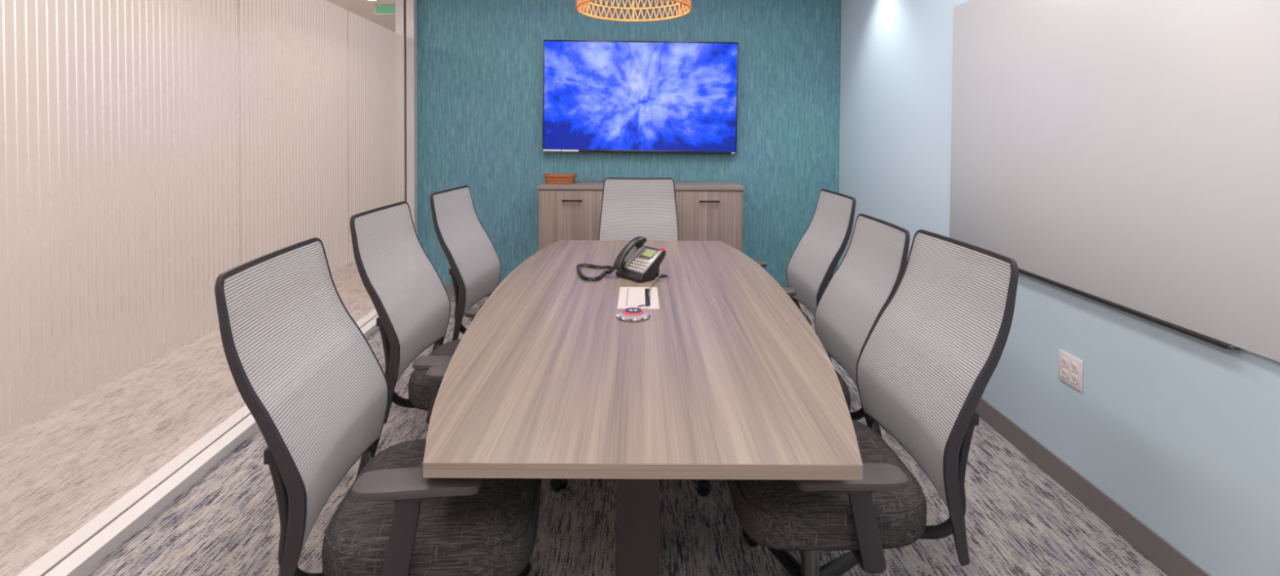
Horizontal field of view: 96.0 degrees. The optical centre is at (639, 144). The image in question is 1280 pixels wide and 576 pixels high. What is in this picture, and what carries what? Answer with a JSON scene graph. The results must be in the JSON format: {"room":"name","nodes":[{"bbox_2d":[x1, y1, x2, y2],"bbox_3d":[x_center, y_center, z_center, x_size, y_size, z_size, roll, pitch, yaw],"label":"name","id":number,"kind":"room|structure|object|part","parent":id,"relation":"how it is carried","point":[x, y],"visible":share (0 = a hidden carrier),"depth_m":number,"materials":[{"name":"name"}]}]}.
{"room":"conference room","nodes":[
{"label":"conference room","id":0,"kind":"room"},
{"bbox_2d":[0,0,239,438],"bbox_3d":[-1.855,-0.003,2.151,0.009,2.664,1.119,0,1,-3],"label":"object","id":1,"kind":"structure","parent":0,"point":[8,4],"depth_m":2.00,"materials":[{"name":"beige glass"}]},
{"bbox_2d":[2,0,388,344],"bbox_3d":[-4.210,-0.062,4.050,0.120,2.750,10.900,0,1,0],"label":"wall","id":2,"kind":"structure","parent":0,"point":[25,1],"depth_m":4.97,"materials":[{"name":"paint"}]},
{"bbox_2d":[16,308,378,575],"bbox_3d":[-1.843,1.351,1.765,0.153,0.045,6.287,0,1,-3],"label":"trim","id":3,"kind":"structure","parent":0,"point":[77,554],"depth_m":2.14,"materials":[{"name":"white metal"}]},
{"bbox_2d":[238,0,348,272],"bbox_3d":[-1.909,-0.026,3.270,0.009,2.664,1.119,0,1,-3],"label":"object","id":4,"kind":"structure","parent":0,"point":[333,77],"depth_m":3.17,"materials":[{"name":"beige glass"}]},
{"bbox_2d":[237,0,395,49],"bbox_3d":[-3.008,-1.480,4.020,2.468,0.100,11.100,0,1,0],"label":"ceiling","id":5,"kind":"structure","parent":0,"point":[362,8],"depth_m":6.49,"materials":[{"name":"paint"}]},
{"bbox_2d":[374,4,395,15],"bbox_3d":[-2.673,-1.417,6.071,0.240,0.110,0.043,0,1,0],"label":"exit sign","id":6,"kind":"object","parent":5,"relation":"attached to","point":[380,9],"visible":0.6,"depth_m":6.05,"materials":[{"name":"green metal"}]},
{"bbox_2d":[347,11,406,262],"bbox_3d":[-1.962,-0.050,4.373,0.009,2.664,1.084,0,1,-3],"label":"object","id":7,"kind":"structure","parent":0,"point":[384,79],"depth_m":4.30,"materials":[{"name":"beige glass"}]},
{"bbox_2d":[389,49,395,204],"bbox_3d":[-3.069,-0.171,9.559,2.160,2.750,0.120,0,1,0],"label":"wall","id":8,"kind":"structure","parent":0,"point":[395,50],"depth_m":9.51,"materials":[{"name":"paint"}]},
{"bbox_2d":[0,231,1168,575],"bbox_3d":[-1.225,1.353,4.079,5.865,0.050,10.900,0,1,0],"label":"floor","id":9,"kind":"structure","parent":0,"point":[1020,521],"depth_m":2.20,"materials":[{"name":"carpet"}]},
{"bbox_2d":[214,237,541,575],"bbox_3d":[-0.560,0.833,1.519,0.847,1.105,0.715,0,1,-6],"label":"office chair","id":10,"kind":"object","parent":9,"relation":"on","point":[315,389],"visible":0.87,"depth_m":1.37,"materials":[{"name":"fabric"}]},
{"bbox_3d":[-0.858,0.667,1.494,0.221,0.776,0.542,0,1,-6],"label":"backrest frame","id":11,"kind":"part","parent":10,"relation":"part of","materials":[{"name":"grey plastic"}]},
{"bbox_3d":[-0.849,0.594,1.494,0.204,0.608,0.520,0,1,-6],"label":"backrest","id":12,"kind":"part","parent":10,"relation":"part of","materials":[{"name":"fabric"}]},
{"bbox_3d":[-0.512,0.900,1.311,0.159,0.323,0.186,0,1,-6],"label":"armrest","id":13,"kind":"part","parent":10,"relation":"part of","materials":[{"name":"grey plastic"}]},
{"bbox_3d":[-0.522,0.957,1.534,0.500,0.142,0.504,0,1,-6],"label":"seat","id":14,"kind":"part","parent":10,"relation":"part of","materials":[{"name":"fabric"}]},
{"bbox_2d":[350,201,567,492],"bbox_3d":[-0.688,0.815,2.354,0.844,1.105,0.723,0,1,1],"label":"office chair","id":15,"kind":"object","parent":9,"relation":"on","point":[411,304],"visible":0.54,"depth_m":2.29,"materials":[{"name":"grey fabric"}]},
{"bbox_3d":[-0.984,0.648,2.371,0.221,0.776,0.542,0,1,1],"label":"backrest frame","id":16,"kind":"part","parent":15,"relation":"part of","materials":[{"name":"grey plastic"}]},
{"bbox_3d":[-0.975,0.575,2.369,0.204,0.608,0.520,0,1,1],"label":"backrest","id":17,"kind":"part","parent":15,"relation":"part of","materials":[{"name":"fabric"}]},
{"bbox_3d":[-0.709,0.921,2.149,0.159,0.244,0.186,0,1,1],"label":"armrest","id":18,"kind":"part","parent":15,"relation":"part of","materials":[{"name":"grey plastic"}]},
{"bbox_3d":[-0.647,0.939,2.370,0.500,0.142,0.504,0,1,1],"label":"seat","id":19,"kind":"part","parent":15,"relation":"part of","materials":[{"name":"fabric"}]},
{"bbox_2d":[430,185,501,341],"bbox_3d":[-0.674,0.798,3.125,0.780,1.105,0.689,0,1,5],"label":"office chair","id":20,"kind":"object","parent":9,"relation":"on","point":[476,265],"visible":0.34,"depth_m":3.10,"materials":[{"name":"grey fabric"}]},
{"bbox_2d":[598,177,679,240],"bbox_3d":[0.004,0.792,3.627,0.692,1.105,0.794,0,1,0],"label":"office chair","id":21,"kind":"object","parent":9,"relation":"on","point":[631,208],"visible":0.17,"depth_m":3.94,"materials":[{"name":"grey fabric"}]},
{"bbox_2d":[537,180,744,253],"bbox_3d":[0.004,0.822,4.701,1.607,1.000,0.510,0,1,0],"label":"base cabinet","id":22,"kind":"object","parent":9,"relation":"on","point":[708,211],"visible":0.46,"depth_m":4.47,"materials":[{"name":"laminate"}]},
{"bbox_2d":[542,173,577,183],"bbox_3d":[-0.649,0.281,4.697,0.270,0.074,0.186,0,1,0],"label":"wicker basket","id":23,"kind":"object","parent":22,"relation":"on","point":[549,178],"visible":1,"depth_m":4.62,"materials":[{"name":"orange wicker"}]},
{"bbox_3d":[-0.526,0.809,4.486,0.526,0.899,0.019,0,1,0],"label":"door","id":24,"kind":"part","parent":22,"relation":"part of","materials":[{"name":"laminate"}]},
{"bbox_3d":[-0.524,0.437,4.454,0.156,0.012,0.031,0,1,0],"label":"handle","id":25,"kind":"part","parent":22,"relation":"part of","materials":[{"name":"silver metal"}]},
{"bbox_3d":[0.535,0.815,4.486,0.526,0.899,0.019,0,1,0],"label":"door","id":26,"kind":"part","parent":22,"relation":"part of","materials":[{"name":"laminate"}]},
{"bbox_3d":[0.536,0.443,4.454,0.156,0.012,0.031,0,1,0],"label":"handle","id":27,"kind":"part","parent":22,"relation":"part of","materials":[{"name":"brown metal"}]},
{"bbox_2d":[422,240,862,575],"bbox_3d":[-0.002,0.999,2.405,1.250,0.741,2.434,0,1,0],"label":"conference table","id":28,"kind":"object","parent":9,"relation":"on","point":[725,376],"visible":0.94,"depth_m":1.60,"materials":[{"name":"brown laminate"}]},
{"bbox_2d":[576,236,668,297],"bbox_3d":[-0.070,0.536,2.677,0.348,0.174,0.632,-1,2,-42],"label":"desk phone","id":29,"kind":"object","parent":28,"relation":"on","point":[642,263],"visible":1,"depth_m":2.68,"materials":[{"name":"black plastic"}]},
{"bbox_3d":[-0.206,0.596,2.759,0.184,0.050,0.302,0,1,-10],"label":"handset cord","id":30,"kind":"part","parent":29,"relation":"part of","materials":[{"name":"black plastic"}]},
{"bbox_3d":[0.020,0.541,2.684,0.121,0.088,0.113,-1,2,-42],"label":"plate","id":31,"kind":"part","parent":29,"relation":"part of","materials":[{"name":"silver metal"}]},
{"bbox_3d":[0.062,0.609,2.523,0.030,0.031,0.341,0,1,9],"label":"line cord","id":32,"kind":"part","parent":29,"relation":"part of","materials":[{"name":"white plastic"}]},
{"bbox_2d":[616,302,649,321],"bbox_3d":[-0.024,0.624,2.168,0.127,0.020,0.225,0,1,0],"label":"puck","id":33,"kind":"object","parent":28,"relation":"on","point":[629,314],"visible":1,"depth_m":2.10,"materials":[{"name":"multicoloured plastic"}]},
{"bbox_3d":[-0.015,0.631,2.377,0.072,0.003,0.246,0,1,0],"label":"port lid","id":34,"kind":"part","parent":28,"relation":"part of","materials":[{"name":"beige plastic"}]},
{"bbox_3d":[-0.005,1.013,1.852,0.122,0.681,0.460,0,1,0],"label":"leg","id":35,"kind":"part","parent":28,"relation":"part of","materials":[{"name":"black metal"}]},
{"bbox_2d":[696,213,910,497],"bbox_3d":[0.623,0.844,2.365,0.797,1.060,0.692,0,1,0],"label":"office chair","id":36,"kind":"object","parent":9,"relation":"on","point":[863,284],"visible":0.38,"depth_m":2.36,"materials":[{"name":"grey fabric"}]},
{"bbox_3d":[0.572,0.990,2.381,0.500,0.142,0.504,0,1,0],"label":"seat","id":37,"kind":"part","parent":36,"relation":"part of","materials":[{"name":"fabric"}]},
{"bbox_3d":[0.904,0.630,2.374,0.204,0.608,0.520,0,1,0],"label":"backrest","id":38,"kind":"part","parent":36,"relation":"part of","materials":[{"name":"fabric"}]},
{"bbox_3d":[0.912,0.703,2.375,0.221,0.776,0.542,0,1,0],"label":"backrest frame","id":39,"kind":"part","parent":36,"relation":"part of","materials":[{"name":"grey plastic"}]},
{"bbox_2d":[754,189,855,326],"bbox_3d":[0.674,0.807,3.050,0.786,1.105,0.687,0,1,-1],"label":"office chair","id":40,"kind":"object","parent":9,"relation":"on","point":[812,262],"visible":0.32,"depth_m":3.04,"materials":[{"name":"grey fabric"}]},
{"bbox_3d":[0.617,0.932,3.040,0.500,0.142,0.504,0,1,-1],"label":"seat","id":41,"kind":"part","parent":40,"relation":"part of","materials":[{"name":"fabric"}]},
{"bbox_3d":[0.949,0.571,3.039,0.204,0.608,0.520,0,1,-1],"label":"backrest","id":42,"kind":"part","parent":40,"relation":"part of","materials":[{"name":"fabric"}]},
{"bbox_3d":[0.958,0.644,3.041,0.221,0.776,0.542,0,1,-1],"label":"backrest frame","id":43,"kind":"part","parent":40,"relation":"part of","materials":[{"name":"grey plastic"}]},
{"bbox_2d":[726,229,1018,575],"bbox_3d":[0.548,0.835,1.683,0.826,1.105,0.687,0,1,-6],"label":"office chair","id":44,"kind":"object","parent":9,"relation":"on","point":[925,367],"visible":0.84,"depth_m":1.52,"materials":[{"name":"grey fabric"}]},
{"bbox_3d":[0.510,0.960,1.676,0.500,0.142,0.504,0,1,-2],"label":"seat","id":45,"kind":"part","parent":44,"relation":"part of","materials":[{"name":"fabric"}]},
{"bbox_3d":[0.529,0.935,1.454,0.159,0.257,0.186,0,1,-2],"label":"armrest","id":46,"kind":"part","parent":44,"relation":"part of","materials":[{"name":"grey plastic"}]},
{"bbox_3d":[0.842,0.599,1.678,0.204,0.608,0.520,0,1,-2],"label":"backrest","id":47,"kind":"part","parent":44,"relation":"part of","materials":[{"name":"fabric"}]},
{"bbox_3d":[0.850,0.672,1.680,0.221,0.776,0.542,0,1,-2],"label":"backrest frame","id":48,"kind":"part","parent":44,"relation":"part of","materials":[{"name":"grey plastic"}]},
{"bbox_2d":[417,0,841,285],"bbox_3d":[-0.050,-0.060,5.010,3.730,2.750,0.120,0,1,0],"label":"wall","id":49,"kind":"structure","parent":0,"point":[480,62],"depth_m":4.95,"materials":[{"name":"teal paint"}]},
{"bbox_2d":[395,0,417,234],"bbox_3d":[-1.990,-0.023,4.912,0.157,2.660,0.078,0,1,0],"label":"trim","id":50,"kind":"structure","parent":49,"relation":"attached to","point":[406,10],"depth_m":4.87,"materials":[{"name":"white metal"}]},
{"bbox_2d":[443,284,790,297],"bbox_3d":[-0.108,1.264,4.974,3.617,0.103,0.008,0,1,0],"label":"baseboard","id":51,"kind":"structure","parent":49,"relation":"attached to","point":[449,287],"depth_m":4.97,"materials":[{"name":"grey plastic"}]},
{"bbox_2d":[542,40,738,154],"bbox_3d":[0.002,-0.398,4.899,1.642,0.942,0.085,1,1,0],"label":"television","id":52,"kind":"object","parent":49,"relation":"attached to","point":[599,96],"visible":1,"depth_m":4.86,"materials":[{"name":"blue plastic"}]},
{"bbox_2d":[838,0,1279,575],"bbox_3d":[1.775,0.017,1.776,0.120,2.750,6.350,0,1,0],"label":"wall","id":53,"kind":"structure","parent":0,"point":[1181,431],"depth_m":2.15,"materials":[{"name":"blue paint"}]},
{"bbox_2d":[1058,349,1083,391],"bbox_3d":[1.705,0.896,2.284,0.011,0.120,0.122,0,1,0],"label":"wall outlet","id":54,"kind":"object","parent":53,"relation":"attached to","point":[1070,368],"visible":1,"depth_m":2.27,"materials":[{"name":"white plastic"}]},
{"bbox_2d":[1060,357,1067,366],"bbox_3d":[1.702,0.874,2.310,0.005,0.028,0.034,0,1,0],"label":"socket","id":55,"kind":"object","parent":54,"relation":"attached to","point":[1064,361],"depth_m":2.31,"materials":[{"name":"white plastic"}]},
{"bbox_2d":[1060,368,1067,377],"bbox_3d":[1.702,0.918,2.311,0.005,0.028,0.034,0,1,0],"label":"socket","id":56,"kind":"object","parent":54,"relation":"attached to","point":[1064,371],"depth_m":2.31,"materials":[{"name":"white plastic"}]},
{"bbox_2d":[1070,362,1077,372],"bbox_3d":[1.702,0.875,2.258,0.005,0.028,0.034,0,1,0],"label":"socket","id":57,"kind":"object","parent":54,"relation":"attached to","point":[1073,366],"depth_m":2.26,"materials":[{"name":"white plastic"}]},
{"bbox_2d":[1070,373,1077,383],"bbox_3d":[1.702,0.919,2.259,0.005,0.028,0.034,0,1,0],"label":"socket","id":58,"kind":"object","parent":54,"relation":"attached to","point":[1073,377],"depth_m":2.26,"materials":[{"name":"white plastic"}]},
{"bbox_2d":[975,397,1210,575],"bbox_3d":[1.704,1.340,1.799,0.008,0.103,6.342,0,1,0],"label":"baseboard","id":59,"kind":"structure","parent":53,"relation":"attached to","point":[1166,557],"depth_m":2.14,"materials":[{"name":"grey plastic"}]},
{"bbox_2d":[949,0,1279,362],"bbox_3d":[1.698,-0.076,2.316,0.034,1.298,1.635,0,1,0],"label":"whiteboard","id":60,"kind":"object","parent":53,"relation":"attached to","point":[1125,154],"visible":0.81,"depth_m":1.98,"materials":[{"name":"metal"}]},
{"bbox_3d":[1.691,0.566,2.398,0.026,0.012,1.499,0,1,0],"label":"rail","id":61,"kind":"part","parent":60,"relation":"part of","materials":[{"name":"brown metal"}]},
{"bbox_3d":[0.024,-1.417,1.746,3.597,0.100,6.550,0,1,0],"label":"ceiling","id":62,"kind":"structure","parent":0,"visible":0},
{"bbox_2d":[575,0,691,22],"bbox_3d":[-0.025,-0.983,2.510,0.505,0.800,0.505,0,1,0],"label":"pendant lamp","id":63,"kind":"object","parent":62,"relation":"hanging from","point":[579,5],"visible":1,"depth_m":2.71,"materials":[{"name":"wicker"}]}
]}

